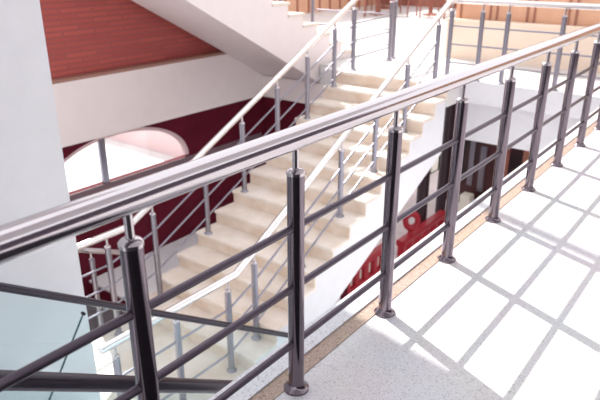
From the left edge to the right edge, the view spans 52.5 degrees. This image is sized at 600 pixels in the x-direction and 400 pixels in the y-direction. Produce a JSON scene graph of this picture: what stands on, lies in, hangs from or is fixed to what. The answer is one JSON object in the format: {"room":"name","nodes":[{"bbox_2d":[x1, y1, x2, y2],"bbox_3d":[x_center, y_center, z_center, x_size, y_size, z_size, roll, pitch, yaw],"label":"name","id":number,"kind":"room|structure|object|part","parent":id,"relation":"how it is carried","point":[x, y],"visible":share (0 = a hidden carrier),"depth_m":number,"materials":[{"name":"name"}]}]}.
{"room":"shopping mall staircase landing","nodes":[
{"label":"shopping mall staircase landing","id":0,"kind":"room"},
{"bbox_2d":[0,0,91,344],"bbox_3d":[-4.432,0.441,2.401,3.140,8.580,5.872,16,27,34],"label":"column","id":1,"kind":"structure","parent":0,"point":[33,179],"depth_m":3.47,"materials":[{"name":"white paint"}]},
{"bbox_2d":[0,344,100,399],"bbox_3d":[-2.269,1.125,2.924,0.015,2.520,2.868,16,27,34],"label":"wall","id":2,"kind":"structure","parent":1,"relation":"attached to","point":[12,357],"depth_m":3.84,"materials":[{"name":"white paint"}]},
{"bbox_2d":[39,0,276,78],"bbox_3d":[-1.716,-2.701,8.146,0.250,1.610,4.100,16,27,34],"label":"wall","id":3,"kind":"structure","parent":0,"point":[82,36],"depth_m":7.35,"materials":[{"name":"red wood"}]},
{"bbox_2d":[52,51,225,83],"bbox_3d":[-1.573,-1.930,8.340,0.110,0.035,4.100,16,27,34],"label":"trim","id":4,"kind":"structure","parent":3,"relation":"attached to","point":[165,62],"depth_m":7.63,"materials":[{"name":"brown"}]},
{"bbox_2d":[52,54,263,147],"bbox_3d":[-1.672,-1.599,8.556,0.360,0.740,4.100,16,27,34],"label":"beam","id":5,"kind":"structure","parent":3,"relation":"attached to","point":[87,109],"depth_m":7.91,"materials":[{"name":"white paint"}]},
{"bbox_2d":[62,98,263,330],"bbox_3d":[-2.281,0.716,8.434,0.090,3.540,5.400,16,27,34],"label":"wall","id":6,"kind":"structure","parent":0,"point":[197,129],"depth_m":8.80,"materials":[{"name":"red paint"}]},
{"bbox_2d":[88,283,125,327],"bbox_3d":[-2.096,2.019,7.707,1.580,1.670,0.020,16,27,34],"label":"wall","id":7,"kind":"structure","parent":6,"relation":"attached to","point":[108,315],"depth_m":7.76,"materials":[{"name":"red paint"}]},
{"bbox_2d":[64,127,261,200],"bbox_3d":[-1.927,-0.705,8.334,0.095,0.790,4.170,16,27,34],"label":"window","id":8,"kind":"structure","parent":6,"relation":"in","point":[101,146],"depth_m":7.94,"materials":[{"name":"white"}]},
{"bbox_2d":[92,323,246,399],"bbox_3d":[-1.552,1.718,5.558,1.750,0.250,1.460,16,27,34],"label":"floor","id":9,"kind":"structure","parent":0,"point":[163,337],"depth_m":5.72,"materials":[{"name":"beige stone"}]},
{"bbox_2d":[149,70,447,369],"bbox_3d":[0.045,0.017,7.018,1.664,2.307,3.690,16,27,34],"label":"staircase","id":10,"kind":"structure","parent":9,"relation":"on","point":[239,225],"depth_m":6.75,"materials":[{"name":"beige stone"}]},
{"bbox_2d":[77,0,393,335],"bbox_3d":[-0.466,-0.725,7.205,0.094,3.042,6.060,16,27,34],"label":"stair railing","id":11,"kind":"object","parent":10,"relation":"on","point":[104,236],"visible":0.76,"depth_m":6.97,"materials":[{"name":"silver metal"}]},
{"bbox_3d":[-1.823,0.890,5.950,0.058,0.967,0.058,16,27,34],"label":"post","id":12,"kind":"part","parent":11,"relation":"part of","materials":[{"name":"grey metal"}]},
{"bbox_3d":[-1.482,0.582,6.304,0.058,0.955,0.058,16,27,34],"label":"post","id":13,"kind":"part","parent":11,"relation":"part of","materials":[{"name":"grey metal"}]},
{"bbox_3d":[-1.032,-0.022,6.693,0.058,0.835,0.058,16,27,34],"label":"post","id":14,"kind":"part","parent":11,"relation":"part of","materials":[{"name":"grey metal"}]},
{"bbox_3d":[-0.466,-1.216,7.005,0.066,1.981,6.060,16,27,34],"label":"handrail","id":15,"kind":"part","parent":11,"relation":"part of","materials":[{"name":"silver metal"}]},
{"bbox_3d":[-0.654,-0.490,7.034,0.058,0.816,0.058,16,27,34],"label":"post","id":16,"kind":"part","parent":11,"relation":"part of","materials":[{"name":"grey metal"}]},
{"bbox_3d":[-0.271,-0.964,7.381,0.058,0.801,0.058,16,27,34],"label":"post","id":17,"kind":"part","parent":11,"relation":"part of","materials":[{"name":"grey metal"}]},
{"bbox_3d":[0.095,-1.422,7.710,0.058,0.771,0.058,16,27,34],"label":"post","id":18,"kind":"part","parent":11,"relation":"part of","materials":[{"name":"grey metal"}]},
{"bbox_3d":[0.454,-1.875,8.031,0.058,0.737,0.058,16,27,34],"label":"post","id":19,"kind":"part","parent":11,"relation":"part of","materials":[{"name":"grey metal"}]},
{"bbox_3d":[0.734,-2.187,8.298,0.058,0.799,0.058,16,27,34],"label":"post","id":20,"kind":"part","parent":11,"relation":"part of","materials":[{"name":"grey metal"}]},
{"bbox_3d":[1.342,-2.498,9.028,0.058,0.828,0.058,16,27,34],"label":"post","id":21,"kind":"part","parent":11,"relation":"part of","materials":[{"name":"grey metal"}]},
{"bbox_2d":[97,0,456,399],"bbox_3d":[0.254,-0.275,6.094,0.094,3.042,5.475,16,27,34],"label":"stair railing","id":22,"kind":"object","parent":10,"relation":"on","point":[118,340],"visible":0.7,"depth_m":5.69,"materials":[{"name":"silver metal"}]},
{"bbox_3d":[-1.340,1.520,4.581,0.058,0.827,0.058,16,27,34],"label":"post","id":23,"kind":"part","parent":22,"relation":"part of","materials":[{"name":"grey metal"}]},
{"bbox_3d":[-0.987,1.347,5.007,0.058,0.827,0.058,16,27,34],"label":"post","id":24,"kind":"part","parent":22,"relation":"part of","materials":[{"name":"grey metal"}]},
{"bbox_3d":[-0.627,1.172,5.441,0.058,0.827,0.058,16,27,34],"label":"post","id":25,"kind":"part","parent":22,"relation":"part of","materials":[{"name":"grey metal"}]},
{"bbox_3d":[-0.414,0.934,5.644,0.058,0.798,0.058,16,27,34],"label":"post","id":26,"kind":"part","parent":22,"relation":"part of","materials":[{"name":"grey metal"}]},
{"bbox_3d":[0.426,-0.175,6.376,0.058,0.725,0.058,16,27,34],"label":"post","id":27,"kind":"part","parent":22,"relation":"part of","materials":[{"name":"grey metal"}]},
{"bbox_3d":[0.834,-0.682,6.745,0.058,0.756,0.058,16,27,34],"label":"post","id":28,"kind":"part","parent":22,"relation":"part of","materials":[{"name":"grey metal"}]},
{"bbox_3d":[1.235,-1.184,7.106,0.058,0.783,0.058,16,27,34],"label":"post","id":29,"kind":"part","parent":22,"relation":"part of","materials":[{"name":"grey metal"}]},
{"bbox_3d":[1.680,-1.796,7.483,0.058,0.688,0.058,16,27,34],"label":"post","id":30,"kind":"part","parent":22,"relation":"part of","materials":[{"name":"grey metal"}]},
{"bbox_2d":[89,222,339,305],"bbox_3d":[-1.028,1.483,8.992,1.580,1.700,3.490,16,27,34],"label":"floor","id":31,"kind":"structure","parent":0,"point":[167,250],"depth_m":8.21,"materials":[{"name":"beige marble"}]},
{"bbox_2d":[262,96,347,299],"bbox_3d":[0.062,0.094,10.050,1.700,3.480,0.200,16,27,34],"label":"wall","id":32,"kind":"structure","parent":0,"point":[298,108],"depth_m":9.66,"materials":[{"name":"red paint"}]},
{"bbox_2d":[263,75,322,103],"bbox_3d":[0.138,-1.676,9.338,1.585,0.335,0.300,16,27,34],"label":"trim","id":33,"kind":"structure","parent":32,"relation":"on","point":[285,84],"depth_m":9.35,"materials":[{"name":"white paint"}]},
{"bbox_2d":[277,0,375,12],"bbox_3d":[-0.477,-5.800,15.385,0.230,2.200,9.700,16,27,34],"label":"wall","id":34,"kind":"structure","parent":0,"point":[304,6],"depth_m":16.81,"materials":[{"name":"orange wood"}]},
{"bbox_2d":[381,0,456,8],"bbox_3d":[4.968,-6.562,17.266,6.400,2.200,0.250,16,27,34],"label":"wall","id":35,"kind":"structure","parent":0,"point":[425,3],"depth_m":18.45,"materials":[{"name":"brown wood"}]},
{"bbox_2d":[274,5,599,399],"bbox_3d":[1.445,-1.367,7.770,13.900,0.300,22.000,16,27,34],"label":"floor","id":36,"kind":"structure","parent":0,"point":[516,314],"depth_m":2.81,"materials":[{"name":"tile"}]},
{"bbox_2d":[132,0,350,82],"bbox_3d":[-0.967,-2.536,7.862,1.095,2.540,4.595,16,27,34],"label":"staircase","id":37,"kind":"structure","parent":36,"relation":"on","point":[262,35],"depth_m":7.93,"materials":[{"name":"white paint"}]},
{"bbox_2d":[0,23,599,399],"bbox_3d":[0.303,0.081,2.461,0.094,1.002,10.940,16,27,34],"label":"guard railing","id":38,"kind":"object","parent":36,"relation":"on","point":[29,234],"visible":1,"depth_m":2.02,"materials":[{"name":"silver metal"}]},
{"bbox_3d":[-0.408,0.060,1.453,0.022,0.073,0.023,16,27,34],"label":"stem","id":39,"kind":"part","parent":38,"relation":"part of","materials":[{"name":"silver metal"}]},
{"bbox_3d":[-0.408,0.494,1.629,0.058,0.838,0.058,16,27,34],"label":"post","id":40,"kind":"part","parent":38,"relation":"part of","materials":[{"name":"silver metal"}]},
{"bbox_3d":[-0.014,-0.133,1.929,0.022,0.073,0.023,16,27,34],"label":"stem","id":41,"kind":"part","parent":38,"relation":"part of","materials":[{"name":"silver metal"}]},
{"bbox_3d":[-0.014,0.301,2.105,0.058,0.838,0.058,16,27,34],"label":"post","id":42,"kind":"part","parent":38,"relation":"part of","materials":[{"name":"silver metal"}]},
{"bbox_3d":[0.303,-0.349,2.287,0.074,0.074,10.940,16,27,34],"label":"handrail","id":43,"kind":"part","parent":38,"relation":"part of","materials":[{"name":"silver metal"}]},
{"bbox_3d":[0.381,0.108,2.582,0.058,0.838,0.058,16,27,34],"label":"post","id":44,"kind":"part","parent":38,"relation":"part of","materials":[{"name":"silver metal"}]},
{"bbox_3d":[0.381,-0.326,2.406,0.022,0.073,0.023,16,27,34],"label":"stem","id":45,"kind":"part","parent":38,"relation":"part of","materials":[{"name":"silver metal"}]},
{"bbox_3d":[0.775,-0.085,3.058,0.058,0.838,0.058,16,27,34],"label":"post","id":46,"kind":"part","parent":38,"relation":"part of","materials":[{"name":"silver metal"}]},
{"bbox_3d":[0.775,-0.519,2.882,0.022,0.073,0.023,16,27,34],"label":"stem","id":47,"kind":"part","parent":38,"relation":"part of","materials":[{"name":"silver metal"}]},
{"bbox_3d":[1.170,-0.278,3.535,0.058,0.838,0.058,16,27,34],"label":"post","id":48,"kind":"part","parent":38,"relation":"part of","materials":[{"name":"silver metal"}]},
{"bbox_3d":[1.170,-0.712,3.359,0.022,0.073,0.023,16,27,34],"label":"stem","id":49,"kind":"part","parent":38,"relation":"part of","materials":[{"name":"silver metal"}]},
{"bbox_3d":[1.564,-0.471,4.011,0.058,0.838,0.058,16,27,34],"label":"post","id":50,"kind":"part","parent":38,"relation":"part of","materials":[{"name":"silver metal"}]},
{"bbox_3d":[1.564,-0.905,3.836,0.022,0.073,0.023,16,27,34],"label":"stem","id":51,"kind":"part","parent":38,"relation":"part of","materials":[{"name":"silver metal"}]},
{"bbox_3d":[1.959,-0.664,4.488,0.058,0.838,0.058,16,27,34],"label":"post","id":52,"kind":"part","parent":38,"relation":"part of","materials":[{"name":"silver metal"}]},
{"bbox_3d":[1.959,-1.098,4.312,0.022,0.073,0.023,16,27,34],"label":"stem","id":53,"kind":"part","parent":38,"relation":"part of","materials":[{"name":"silver metal"}]},
{"bbox_3d":[2.353,-0.857,4.964,0.058,0.838,0.058,16,27,34],"label":"post","id":54,"kind":"part","parent":38,"relation":"part of","materials":[{"name":"silver metal"}]},
{"bbox_3d":[2.748,-1.050,5.441,0.058,0.838,0.058,16,27,34],"label":"post","id":55,"kind":"part","parent":38,"relation":"part of","materials":[{"name":"silver metal"}]},
{"bbox_2d":[311,0,397,58],"bbox_3d":[0.797,-2.822,9.648,1.687,0.988,0.094,16,27,34],"label":"guard railing","id":56,"kind":"object","parent":36,"relation":"on","point":[312,1],"visible":0.48,"depth_m":9.38,"materials":[{"name":"silver metal"}]},
{"bbox_3d":[0.207,-2.929,10.093,0.058,0.828,0.058,16,27,34],"label":"post","id":57,"kind":"part","parent":56,"relation":"part of","materials":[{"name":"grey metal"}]},
{"bbox_3d":[0.842,-2.746,9.642,0.058,0.828,0.058,16,27,34],"label":"post","id":58,"kind":"part","parent":56,"relation":"part of","materials":[{"name":"grey metal"}]},
{"bbox_3d":[1.429,-2.577,9.224,0.058,0.828,0.058,16,27,34],"label":"post","id":59,"kind":"part","parent":56,"relation":"part of","materials":[{"name":"grey metal"}]},
{"bbox_2d":[364,0,376,16],"bbox_3d":[1.672,-5.141,15.519,0.460,0.881,0.420,-17,27,-35],"label":"cafe chair","id":60,"kind":"object","parent":36,"relation":"on","point":[365,3],"visible":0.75,"depth_m":15.56,"materials":[{"name":"brown wood"}]},
{"bbox_2d":[369,0,384,14],"bbox_3d":[2.065,-5.271,16.011,0.760,0.750,0.760,16,27,34],"label":"cafe table","id":61,"kind":"object","parent":36,"relation":"on","point":[378,1],"visible":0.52,"depth_m":16.03,"materials":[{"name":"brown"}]},
{"bbox_2d":[381,0,388,8],"bbox_3d":[2.465,-5.960,17.712,0.760,0.750,0.760,16,27,34],"label":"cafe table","id":62,"kind":"object","parent":36,"relation":"on","point":[383,7],"visible":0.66,"depth_m":17.75,"materials":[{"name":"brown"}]},
{"bbox_2d":[379,0,400,12],"bbox_3d":[2.458,-5.520,16.454,0.460,0.881,0.420,-17,27,-35],"label":"cafe chair","id":63,"kind":"object","parent":36,"relation":"on","point":[380,0],"visible":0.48,"depth_m":16.53,"materials":[{"name":"brown wood"}]},
{"bbox_2d":[381,0,399,6],"bbox_3d":[2.734,-6.245,18.244,0.420,0.881,0.460,13,25,28],"label":"cafe chair","id":64,"kind":"object","parent":36,"relation":"on","point":[382,0],"visible":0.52,"depth_m":18.42,"materials":[{"name":"brown wood"}]},
{"bbox_2d":[208,107,598,399],"bbox_3d":[0.051,0.710,2.625,0.113,0.312,11.500,16,27,34],"label":"trim","id":65,"kind":"structure","parent":36,"relation":"attached to","point":[276,369],"depth_m":2.81,"materials":[{"name":"stone"}]},
{"bbox_2d":[406,0,430,17],"bbox_3d":[3.012,-5.086,15.383,0.420,0.881,0.460,20,30,40],"label":"cafe chair","id":66,"kind":"object","parent":36,"relation":"on","point":[408,0],"visible":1,"depth_m":15.45,"materials":[{"name":"brown wood"}]},
{"bbox_3d":[3.010,-4.976,15.136,0.040,0.862,0.070,14,26,30],"label":"leg","id":67,"kind":"part","parent":66,"relation":"part of","materials":[{"name":"brown wood"}]},
{"bbox_2d":[250,120,596,399],"bbox_3d":[0.122,0.735,2.576,0.067,0.304,11.500,16,27,34],"label":"trim","id":68,"kind":"structure","parent":36,"relation":"attached to","point":[275,388],"depth_m":2.84,"materials":[{"name":"beige stone"}]},
{"bbox_2d":[422,0,436,15],"bbox_3d":[3.443,-5.205,15.848,0.760,0.750,0.760,16,27,34],"label":"cafe table","id":69,"kind":"object","parent":36,"relation":"on","point":[431,8],"visible":0.75,"depth_m":15.88,"materials":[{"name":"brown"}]},
{"bbox_2d":[430,0,451,11],"bbox_3d":[3.795,-5.466,16.321,0.420,0.881,0.460,20,30,40],"label":"cafe chair","id":70,"kind":"object","parent":36,"relation":"on","point":[438,0],"visible":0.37,"depth_m":16.43,"materials":[{"name":"brown wood"}]},
{"bbox_2d":[444,0,599,90],"bbox_3d":[2.773,-1.818,7.168,2.320,0.988,0.094,16,27,34],"label":"guard railing","id":71,"kind":"object","parent":36,"relation":"on","point":[583,6],"visible":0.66,"depth_m":7.27,"materials":[{"name":"silver metal"}]},
{"bbox_3d":[1.916,-2.002,7.803,0.058,0.828,0.058,16,27,34],"label":"post","id":72,"kind":"part","parent":71,"relation":"part of","materials":[{"name":"grey metal"}]},
{"bbox_3d":[2.233,-1.910,7.577,0.058,0.828,0.058,16,27,34],"label":"post","id":73,"kind":"part","parent":71,"relation":"part of","materials":[{"name":"grey metal"}]},
{"bbox_3d":[2.487,-1.837,7.396,0.058,0.828,0.058,16,27,34],"label":"post","id":74,"kind":"part","parent":71,"relation":"part of","materials":[{"name":"grey metal"}]},
{"bbox_3d":[2.773,-2.245,6.995,2.320,0.066,0.066,16,27,34],"label":"handrail","id":75,"kind":"part","parent":71,"relation":"part of","materials":[{"name":"silver metal"}]},
{"bbox_3d":[2.995,-1.691,7.035,0.058,0.828,0.058,16,27,34],"label":"post","id":76,"kind":"part","parent":71,"relation":"part of","materials":[{"name":"grey metal"}]},
{"bbox_2d":[465,103,579,150],"bbox_3d":[3.036,-0.897,7.676,1.945,0.540,0.280,16,27,34],"label":"wall","id":77,"kind":"structure","parent":36,"relation":"attached to","point":[522,122],"depth_m":7.76,"materials":[{"name":"white paint"}]},
{"bbox_2d":[466,81,599,118],"bbox_3d":[2.794,-1.209,7.356,1.740,0.278,0.059,16,27,34],"label":"trim","id":78,"kind":"structure","parent":36,"relation":"attached to","point":[478,92],"depth_m":7.38,"materials":[{"name":"white paint"}]},
{"bbox_2d":[446,105,528,201],"bbox_3d":[5.460,-1.262,13.104,4.700,3.700,0.330,16,27,34],"label":"wall","id":79,"kind":"structure","parent":0,"point":[480,181],"depth_m":14.13,"materials":[{"name":"brown wood"}]},
{"bbox_3d":[4.012,-0.866,14.258,0.120,1.100,0.030,16,27,34],"label":"shop panel","id":80,"kind":"part","parent":79,"relation":"part of","materials":[{"name":"grey metal"}]},
{"bbox_3d":[4.226,-0.712,14.144,0.140,1.100,0.030,16,27,34],"label":"shop panel","id":81,"kind":"part","parent":79,"relation":"part of","materials":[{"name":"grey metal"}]},
{"bbox_3d":[4.575,-0.704,13.858,0.300,1.700,0.030,16,27,34],"label":"shop panel","id":82,"kind":"part","parent":79,"relation":"part of","materials":[{"name":"red wood"}]},
{"bbox_3d":[5.170,-0.811,13.322,0.600,2.300,0.030,16,27,34],"label":"shop panel","id":83,"kind":"part","parent":79,"relation":"part of","materials":[{"name":"brown wood"}]},
{"bbox_2d":[444,0,599,72],"bbox_3d":[5.285,-2.216,7.136,7.480,1.750,0.250,16,27,34],"label":"wall","id":84,"kind":"structure","parent":0,"point":[576,17],"depth_m":8.70,"materials":[{"name":"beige paint"}]},
{"bbox_2d":[446,18,586,29],"bbox_3d":[5.231,-1.905,7.195,7.490,0.040,0.115,16,27,34],"label":"trim","id":85,"kind":"structure","parent":84,"relation":"attached to","point":[447,19],"depth_m":8.63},
{"label":"outside","id":86,"kind":"structure","parent":0,"visible":0},
{"bbox_2d":[64,138,459,258],"bbox_3d":[-7.898,-5.036,27.617,44.000,0.200,46.000,16,27,34],"label":"floor","id":87,"kind":"structure","parent":86,"point":[82,170],"depth_m":17.26,"materials":[{"name":"white tile"}]},
{"bbox_2d":[78,248,119,325],"bbox_3d":[-2.174,1.716,6.181,0.056,3.285,1.144,16,27,34],"label":"stair railing","id":88,"kind":"object","parent":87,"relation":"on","point":[90,251],"visible":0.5,"depth_m":5.99,"materials":[{"name":"silver metal"}]},
{"bbox_3d":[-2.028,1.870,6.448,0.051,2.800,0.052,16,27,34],"label":"post","id":89,"kind":"part","parent":88,"relation":"part of","materials":[{"name":"grey metal"}]},
{"bbox_3d":[-2.174,0.459,5.671,0.056,0.571,1.144,16,27,34],"label":"handrail","id":90,"kind":"part","parent":88,"relation":"part of","materials":[{"name":"silver metal"}]},
{"bbox_2d":[348,243,381,293],"bbox_3d":[1.244,1.259,10.944,0.120,0.650,1.620,16,27,34],"label":"barrier","id":91,"kind":"object","parent":87,"relation":"on","point":[371,266],"visible":0.29,"depth_m":10.80,"materials":[{"name":"red paint"}]},
{"bbox_3d":[1.211,1.198,10.947,0.015,0.360,1.580,16,27,34],"label":"panel","id":92,"kind":"part","parent":91,"relation":"part of","materials":[{"name":"white"}]},
{"bbox_3d":[1.244,1.411,11.006,0.100,0.160,1.620,16,27,34],"label":"rail","id":93,"kind":"part","parent":91,"relation":"part of","materials":[{"name":"red paint"}]},
{"bbox_3d":[1.244,1.013,10.844,0.120,0.120,1.620,16,27,34],"label":"rail","id":94,"kind":"part","parent":91,"relation":"part of","materials":[{"name":"red paint"}]},
{"bbox_2d":[396,210,445,257],"bbox_3d":[2.483,0.512,12.295,0.297,1.019,1.900,16,27,34],"label":"barrier","id":95,"kind":"object","parent":87,"relation":"on","point":[417,231],"visible":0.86,"depth_m":11.94,"materials":[{"name":"red paint"}]},
{"bbox_3d":[1.960,1.046,11.775,0.120,0.420,0.120,16,27,34],"label":"leg","id":96,"kind":"part","parent":95,"relation":"part of","materials":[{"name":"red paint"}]},
{"bbox_3d":[2.173,0.942,12.032,0.120,0.420,0.120,16,27,34],"label":"leg","id":97,"kind":"part","parent":95,"relation":"part of","materials":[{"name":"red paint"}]},
{"bbox_3d":[2.380,0.841,12.282,0.120,0.420,0.120,16,27,34],"label":"leg","id":98,"kind":"part","parent":95,"relation":"part of","materials":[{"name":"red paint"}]},
{"bbox_3d":[2.599,0.733,12.547,0.120,0.420,0.120,16,27,34],"label":"leg","id":99,"kind":"part","parent":95,"relation":"part of","materials":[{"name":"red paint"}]},
{"bbox_3d":[2.818,0.626,12.812,0.120,0.420,0.120,16,27,34],"label":"leg","id":100,"kind":"part","parent":95,"relation":"part of","materials":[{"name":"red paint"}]},
{"bbox_3d":[3.025,0.525,13.062,0.120,0.420,0.120,16,27,34],"label":"leg","id":101,"kind":"part","parent":95,"relation":"part of","materials":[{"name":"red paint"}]},
{"bbox_2d":[416,168,430,222],"bbox_3d":[2.550,-0.901,12.347,0.260,3.600,0.264,16,27,34],"label":"column","id":102,"kind":"structure","parent":87,"relation":"on","point":[423,187],"depth_m":12.56,"materials":[{"name":"black"}]},
{"bbox_2d":[430,157,438,172],"bbox_3d":[3.557,-1.206,16.830,0.420,0.800,0.420,16,27,34],"label":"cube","id":103,"kind":"object","parent":87,"relation":"on","point":[434,167],"visible":0.2,"depth_m":16.81,"materials":[{"name":"white"}]},
{"bbox_2d":[435,103,455,212],"bbox_3d":[3.107,-1.143,12.944,0.238,3.600,0.242,16,27,34],"label":"column","id":104,"kind":"structure","parent":87,"relation":"on","point":[444,163],"depth_m":12.96,"materials":[{"name":"black"}]},
{"bbox_2d":[458,192,473,210],"bbox_3d":[3.896,0.047,14.269,0.260,0.400,0.260,16,27,34],"label":"cube","id":105,"kind":"object","parent":87,"relation":"on","point":[466,198],"visible":0.73,"depth_m":14.17,"materials":[{"name":"white"}]},
{"bbox_3d":[-0.585,1.777,3.992,1.380,4.926,7.300,16,27,34],"label":"trim","id":106,"kind":"structure","parent":87,"relation":"on","visible":0},
{"bbox_2d":[0,369,232,393],"bbox_3d":[-0.363,1.280,2.985,0.064,5.241,7.250,16,27,34],"label":"metal beam","id":107,"kind":"structure","parent":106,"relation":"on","point":[41,381],"depth_m":2.19,"materials":[{"name":"grey metal"}]},
{"bbox_2d":[0,282,287,399],"bbox_3d":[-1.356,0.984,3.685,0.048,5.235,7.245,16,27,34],"label":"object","id":108,"kind":"object","parent":106,"relation":"on","point":[4,287],"visible":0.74,"depth_m":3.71,"materials":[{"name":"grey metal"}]},
{"bbox_3d":[-1.229,0.632,3.721,0.048,4.609,6.827,16,27,34],"label":"rail","id":109,"kind":"part","parent":108,"relation":"part of","materials":[{"name":"grey"}]},
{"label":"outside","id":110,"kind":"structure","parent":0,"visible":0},
{"bbox_2d":[108,131,184,156],"bbox_3d":[-11.640,-4.209,23.843,32.700,1.100,0.600,16,27,34],"label":"wall","id":111,"kind":"structure","parent":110,"point":[160,142],"depth_m":18.46,"materials":[{"name":"pink"}]}
]}

